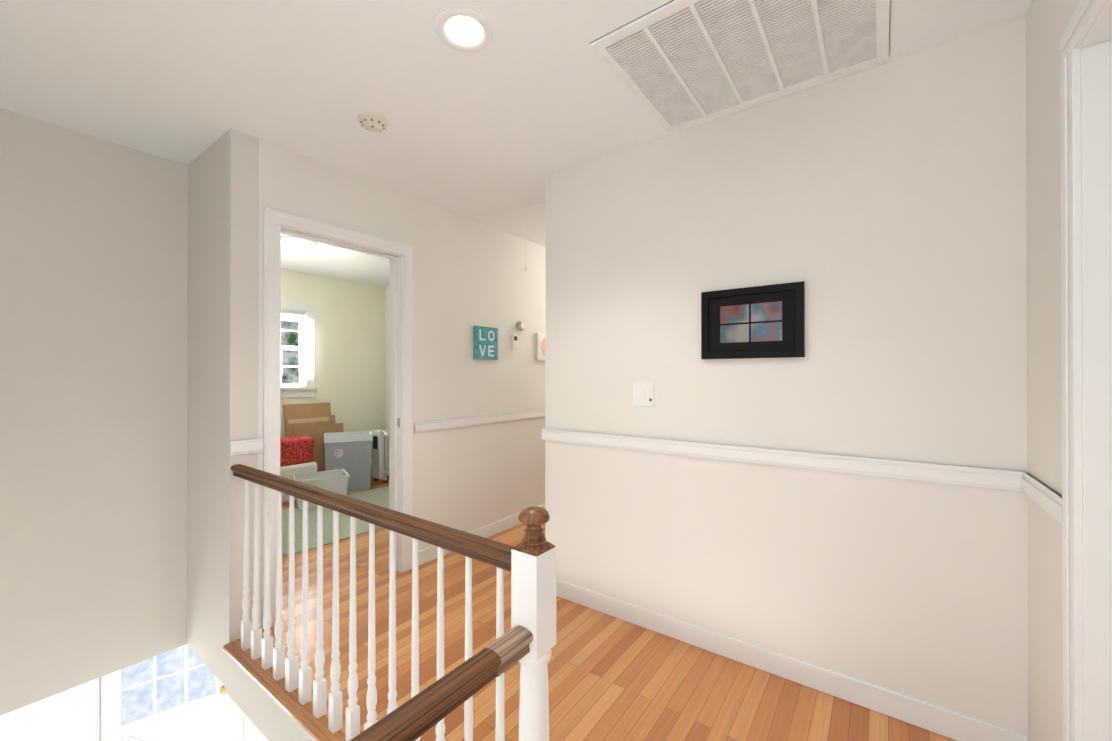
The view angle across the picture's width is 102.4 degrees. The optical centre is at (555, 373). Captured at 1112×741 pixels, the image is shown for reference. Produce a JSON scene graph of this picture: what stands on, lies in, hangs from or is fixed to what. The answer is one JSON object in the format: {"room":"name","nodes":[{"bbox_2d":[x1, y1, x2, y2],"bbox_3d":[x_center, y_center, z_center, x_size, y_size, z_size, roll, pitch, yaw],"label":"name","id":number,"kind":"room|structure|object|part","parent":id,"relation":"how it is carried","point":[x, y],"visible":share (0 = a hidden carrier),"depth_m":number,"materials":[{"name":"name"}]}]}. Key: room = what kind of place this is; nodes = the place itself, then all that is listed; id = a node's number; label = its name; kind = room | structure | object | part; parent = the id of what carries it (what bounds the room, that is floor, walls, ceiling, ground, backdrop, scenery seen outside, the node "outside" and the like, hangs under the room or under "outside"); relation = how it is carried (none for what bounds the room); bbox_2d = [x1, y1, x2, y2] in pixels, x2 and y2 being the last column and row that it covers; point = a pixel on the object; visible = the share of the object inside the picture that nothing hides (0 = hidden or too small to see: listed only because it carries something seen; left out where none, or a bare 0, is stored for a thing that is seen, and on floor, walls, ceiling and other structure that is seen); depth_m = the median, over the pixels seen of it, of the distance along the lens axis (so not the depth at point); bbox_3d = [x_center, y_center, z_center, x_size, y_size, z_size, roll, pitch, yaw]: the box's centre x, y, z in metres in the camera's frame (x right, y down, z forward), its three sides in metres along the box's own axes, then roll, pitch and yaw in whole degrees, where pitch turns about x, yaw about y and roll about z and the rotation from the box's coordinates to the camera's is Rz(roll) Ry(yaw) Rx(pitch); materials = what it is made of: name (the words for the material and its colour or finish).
{"room":"stair landing","nodes":[
{"label":"stair landing","id":0,"kind":"room"},
{"bbox_2d":[0,108,187,715],"bbox_3d":[-2.536,0.168,1.936,0.120,2.670,1.705,0,0,36],"label":"wall","id":1,"kind":"structure","parent":0,"point":[93,378],"depth_m":2.18,"materials":[{"name":"paint"}]},
{"bbox_2d":[0,683,267,740],"bbox_3d":[-3.694,2.771,4.059,8.700,2.520,0.140,0,0,-38],"label":"wall","id":2,"kind":"structure","parent":0,"point":[59,716],"depth_m":3.65,"materials":[{"name":"paint"}]},
{"bbox_2d":[85,677,242,740],"bbox_3d":[-3.571,2.971,4.143,1.090,2.120,0.158,0,0,-38],"label":"door frame","id":3,"kind":"structure","parent":2,"relation":"attached to","point":[92,710],"depth_m":3.79,"materials":[{"name":"white wood"}]},
{"bbox_2d":[100,644,231,740],"bbox_3d":[-3.536,3.014,4.110,0.340,2.026,0.888,0,0,36],"label":"window","id":4,"kind":"structure","parent":2,"relation":"in","point":[178,694],"depth_m":4.10,"materials":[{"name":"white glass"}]},
{"bbox_2d":[187,128,258,686],"bbox_3d":[-1.766,0.170,2.354,0.630,2.670,0.120,0,0,36],"label":"wall","id":5,"kind":"structure","parent":0,"point":[223,295],"depth_m":2.21,"materials":[{"name":"paint"}]},
{"bbox_2d":[226,653,314,740],"bbox_3d":[-0.828,1.399,1.582,1.790,0.206,0.012,0,0,36],"label":"trim","id":6,"kind":"structure","parent":5,"relation":"attached to","point":[268,716],"depth_m":1.88,"materials":[{"name":"paint"}]},
{"bbox_2d":[280,269,384,457],"bbox_3d":[-3.074,0.064,4.962,0.120,2.440,2.785,0,0,36],"label":"wall","id":7,"kind":"structure","parent":0,"point":[349,349],"depth_m":5.52,"materials":[{"name":"paint"}]},
{"bbox_2d":[280,300,317,397],"bbox_3d":[-3.109,-0.266,4.868,0.175,1.080,0.940,0,0,36],"label":"bedroom window","id":8,"kind":"structure","parent":7,"relation":"in","point":[297,325],"depth_m":5.08,"materials":[{"name":"white glass"}]},
{"bbox_2d":[385,286,389,429],"bbox_3d":[-1.137,0.065,5.196,2.730,2.440,0.120,0,0,36],"label":"wall","id":9,"kind":"structure","parent":0,"point":[387,299],"depth_m":5.94,"materials":[{"name":"paint"}]},
{"bbox_2d":[387,311,388,429],"bbox_3d":[-1.867,0.234,5.645,0.910,2.105,0.017,0,0,36],"label":"trim","id":10,"kind":"structure","parent":9,"relation":"attached to","point":[388,370],"depth_m":5.89,"materials":[{"name":"white wood"}]},
{"bbox_2d":[258,139,544,610],"bbox_3d":[-0.345,0.060,3.865,0.120,2.440,3.995,0,0,36],"label":"wall","id":11,"kind":"structure","parent":0,"point":[468,274],"depth_m":3.24,"materials":[{"name":"paint"}]},
{"bbox_2d":[263,206,412,629],"bbox_3d":[-1.249,0.221,2.614,0.147,2.110,0.870,0,0,36],"label":"door frame","id":12,"kind":"structure","parent":11,"relation":"attached to","point":[277,223],"depth_m":2.67,"materials":[{"name":"white wood"}]},
{"bbox_2d":[414,409,544,432],"bbox_3d":[-0.021,0.363,4.190,0.019,0.067,3.085,0,0,36],"label":"trim","id":13,"kind":"structure","parent":11,"relation":"attached to","point":[426,426],"depth_m":3.36,"materials":[{"name":"white wood"}]},
{"bbox_2d":[418,503,544,565],"bbox_3d":[-0.023,1.234,4.189,0.013,0.095,3.085,0,0,36],"label":"baseboard","id":14,"kind":"structure","parent":11,"relation":"attached to","point":[428,554],"depth_m":3.47,"materials":[{"name":"white wood"}]},
{"bbox_2d":[473,326,497,359],"bbox_3d":[-0.544,-0.236,3.472,0.024,0.250,0.245,0,0,36],"label":"sign","id":15,"kind":"object","parent":11,"relation":"attached to","point":[485,342],"visible":0.98,"depth_m":3.45,"materials":[{"name":"teal wood"}]},
{"bbox_2d":[511,335,517,348],"bbox_3d":[-0.346,-0.266,3.740,0.026,0.115,0.060,0,0,36],"label":"thermostat","id":16,"kind":"object","parent":11,"relation":"attached to","point":[514,341],"visible":1,"depth_m":3.72,"materials":[{"name":"white plastic"}]},
{"bbox_2d":[516,321,524,330],"bbox_3d":[-0.295,-0.403,3.802,0.036,0.084,0.084,0,0,36],"label":"thermostat","id":17,"kind":"object","parent":11,"relation":"attached to","point":[520,325],"visible":0.96,"depth_m":3.78,"materials":[{"name":"silver metal"}]},
{"bbox_2d":[535,333,544,360],"bbox_3d":[-0.095,-0.242,4.079,0.031,0.245,0.255,0,0,36],"label":"picture","id":18,"kind":"object","parent":11,"relation":"attached to","point":[540,347],"visible":0.5,"depth_m":4.00},
{"bbox_2d":[0,0,1031,286],"bbox_3d":[-0.797,-1.202,3.218,6.320,0.080,5.820,0,0,36],"label":"ceiling","id":19,"kind":"structure","parent":0,"point":[524,104],"depth_m":1.80,"materials":[{"name":"paint"}]},
{"bbox_2d":[281,236,316,251],"bbox_3d":[-2.266,-1.121,3.920,0.300,0.078,0.300,0,0,36],"label":"ceiling light","id":20,"kind":"object","parent":19,"relation":"attached to","point":[294,243],"visible":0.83,"depth_m":3.84,"materials":[{"name":"white glass"}]},
{"bbox_2d":[358,112,386,131],"bbox_3d":[-0.844,-1.147,2.059,0.124,0.038,0.124,0,0,36],"label":"smoke detector","id":21,"kind":"object","parent":19,"relation":"attached to","point":[373,122],"visible":1,"depth_m":2.03,"materials":[{"name":"plastic"}]},
{"bbox_2d":[435,8,492,52],"bbox_3d":[-0.313,-1.204,1.525,0.194,0.084,0.194,0,0,36],"label":"recessed light","id":22,"kind":"object","parent":19,"relation":"in","point":[464,30],"visible":0.88,"depth_m":1.52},
{"bbox_2d":[484,199,544,269],"bbox_3d":[0.153,-0.948,3.699,0.655,0.424,1.440,0,0,36],"label":"ceiling","id":23,"kind":"structure","parent":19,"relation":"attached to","point":[529,219],"depth_m":3.33,"materials":[{"name":"paint"}]},
{"bbox_2d":[590,0,889,131],"bbox_3d":[0.672,-1.161,1.610,0.854,0.013,0.704,0,0,36],"label":"ceiling vent","id":24,"kind":"object","parent":19,"relation":"in","point":[673,65],"visible":1,"depth_m":1.60,"materials":[{"name":"white metal"}]},
{"bbox_2d":[229,477,955,740],"bbox_3d":[-0.320,1.395,3.767,5.970,0.230,4.115,0,0,36],"label":"floor","id":25,"kind":"structure","parent":0,"point":[611,678],"depth_m":1.90,"materials":[{"name":"brown wood"}]},
{"bbox_2d":[223,638,362,740],"bbox_3d":[-0.773,1.283,1.585,1.875,0.026,0.113,0,0,36],"label":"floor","id":26,"kind":"structure","parent":25,"relation":"attached to","point":[308,722],"depth_m":1.75,"materials":[{"name":"brown wood"}]},
{"bbox_2d":[280,436,316,502],"bbox_3d":[-2.733,0.973,4.595,0.320,0.620,0.410,0,0,36],"label":"bag","id":27,"kind":"object","parent":25,"relation":"on","point":[296,454],"visible":0.4,"depth_m":4.51,"materials":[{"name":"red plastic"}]},
{"bbox_2d":[283,402,343,471],"bbox_3d":[-2.742,0.817,5.098,0.222,0.948,0.590,0,0,36],"label":"cardboard boxes","id":28,"kind":"object","parent":25,"relation":"on","point":[316,421],"visible":0.54,"depth_m":5.06},
{"bbox_2d":[230,464,437,587],"bbox_3d":[-0.803,0.796,1.611,1.800,0.949,0.080,0,0,36],"label":"balustrade railing","id":29,"kind":"object","parent":25,"relation":"on","point":[395,521],"depth_m":1.73,"materials":[{"name":"brown wood"}]},
{"bbox_2d":[282,486,388,556],"bbox_3d":[-1.778,1.276,4.248,1.190,0.010,1.940,0,0,36],"label":"bedroom rug","id":30,"kind":"object","parent":25,"relation":"on","point":[379,496],"visible":0.15,"depth_m":3.78,"materials":[{"name":"carpet"}]},
{"bbox_2d":[292,469,349,509],"bbox_3d":[-2.311,1.134,4.391,0.471,0.275,0.351,0,0,-34],"label":"clear storage bin","id":31,"kind":"object","parent":30,"relation":"on","point":[335,481],"visible":0.54,"depth_m":4.34,"materials":[{"name":"plastic"}]},
{"bbox_2d":[324,431,372,491],"bbox_3d":[-2.317,0.978,4.988,0.481,0.612,0.370,0,0,-26],"label":"hamper","id":32,"kind":"object","parent":25,"relation":"on","point":[350,453],"visible":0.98,"depth_m":4.86,"materials":[{"name":"plastic"}]},
{"bbox_2d":[372,429,388,482],"bbox_3d":[-2.015,0.975,5.381,0.230,0.619,0.354,0,0,36],"label":"radiator","id":33,"kind":"object","parent":25,"relation":"on","point":[380,455],"visible":0.44,"depth_m":5.24,"materials":[{"name":"white metal"}]},
{"bbox_2d":[241,506,555,740],"bbox_3d":[-0.851,0.886,-0.031,0.060,1.141,2.785,0,0,36],"label":"balustrade railing","id":34,"kind":"object","parent":25,"relation":"on","point":[527,640],"depth_m":1.18,"materials":[{"name":"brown wood"}]},
{"bbox_2d":[545,16,1027,735],"bbox_3d":[0.814,0.169,2.044,2.100,2.670,0.145,0,0,36],"label":"wall","id":35,"kind":"structure","parent":0,"point":[879,210],"depth_m":1.80,"materials":[{"name":"paint"}]},
{"bbox_2d":[633,382,653,406],"bbox_3d":[0.439,0.103,2.252,0.116,0.124,0.010,0,0,36],"label":"dimmer switch","id":36,"kind":"object","parent":35,"relation":"attached to","point":[643,393],"visible":1,"depth_m":2.25,"materials":[{"name":"white plastic"}]},
{"bbox_3d":[0.845,-0.221,1.947,0.417,0.308,0.024,0,0,36],"label":"black picture frame","id":37,"kind":"part","parent":35,"relation":"part of","materials":[{"name":"black wood"}]},
{"bbox_2d":[542,428,1013,490],"bbox_3d":[0.742,0.355,2.022,1.950,0.067,0.023,0,0,36],"label":"trim","id":38,"kind":"structure","parent":35,"relation":"attached to","point":[999,479],"depth_m":1.81,"materials":[{"name":"white wood"}]},
{"bbox_2d":[556,579,1018,740],"bbox_3d":[0.741,1.226,2.026,1.960,0.095,0.021,0,0,36],"label":"baseboard","id":39,"kind":"structure","parent":35,"relation":"attached to","point":[951,724],"depth_m":1.82,"materials":[{"name":"white wood"}]},
{"bbox_2d":[1026,0,1080,740],"bbox_3d":[0.773,1.423,0.307,0.120,5.190,2.990,0,0,36],"label":"wall","id":40,"kind":"structure","parent":0,"point":[1047,21],"depth_m":1.30,"materials":[{"name":"paint"}]},
{"bbox_2d":[1015,732,1029,740],"bbox_3d":[1.399,1.224,1.275,0.013,0.095,0.399,0,0,36],"label":"baseboard","id":41,"kind":"structure","parent":40,"relation":"attached to","point":[1022,737],"depth_m":1.45,"materials":[{"name":"white wood"}]},
{"bbox_2d":[1014,471,1061,523],"bbox_3d":[1.396,0.353,1.280,0.019,0.067,0.399,0,0,36],"label":"trim","id":42,"kind":"structure","parent":40,"relation":"attached to","point":[1048,499],"depth_m":1.29,"materials":[{"name":"white wood"}]},
{"bbox_2d":[1060,0,1111,740],"bbox_3d":[1.055,0.307,0.712,0.147,2.304,0.898,0,0,36],"label":"door frame","id":43,"kind":"structure","parent":40,"relation":"attached to","point":[1086,188],"depth_m":1.03,"materials":[{"name":"white wood"}]}
]}

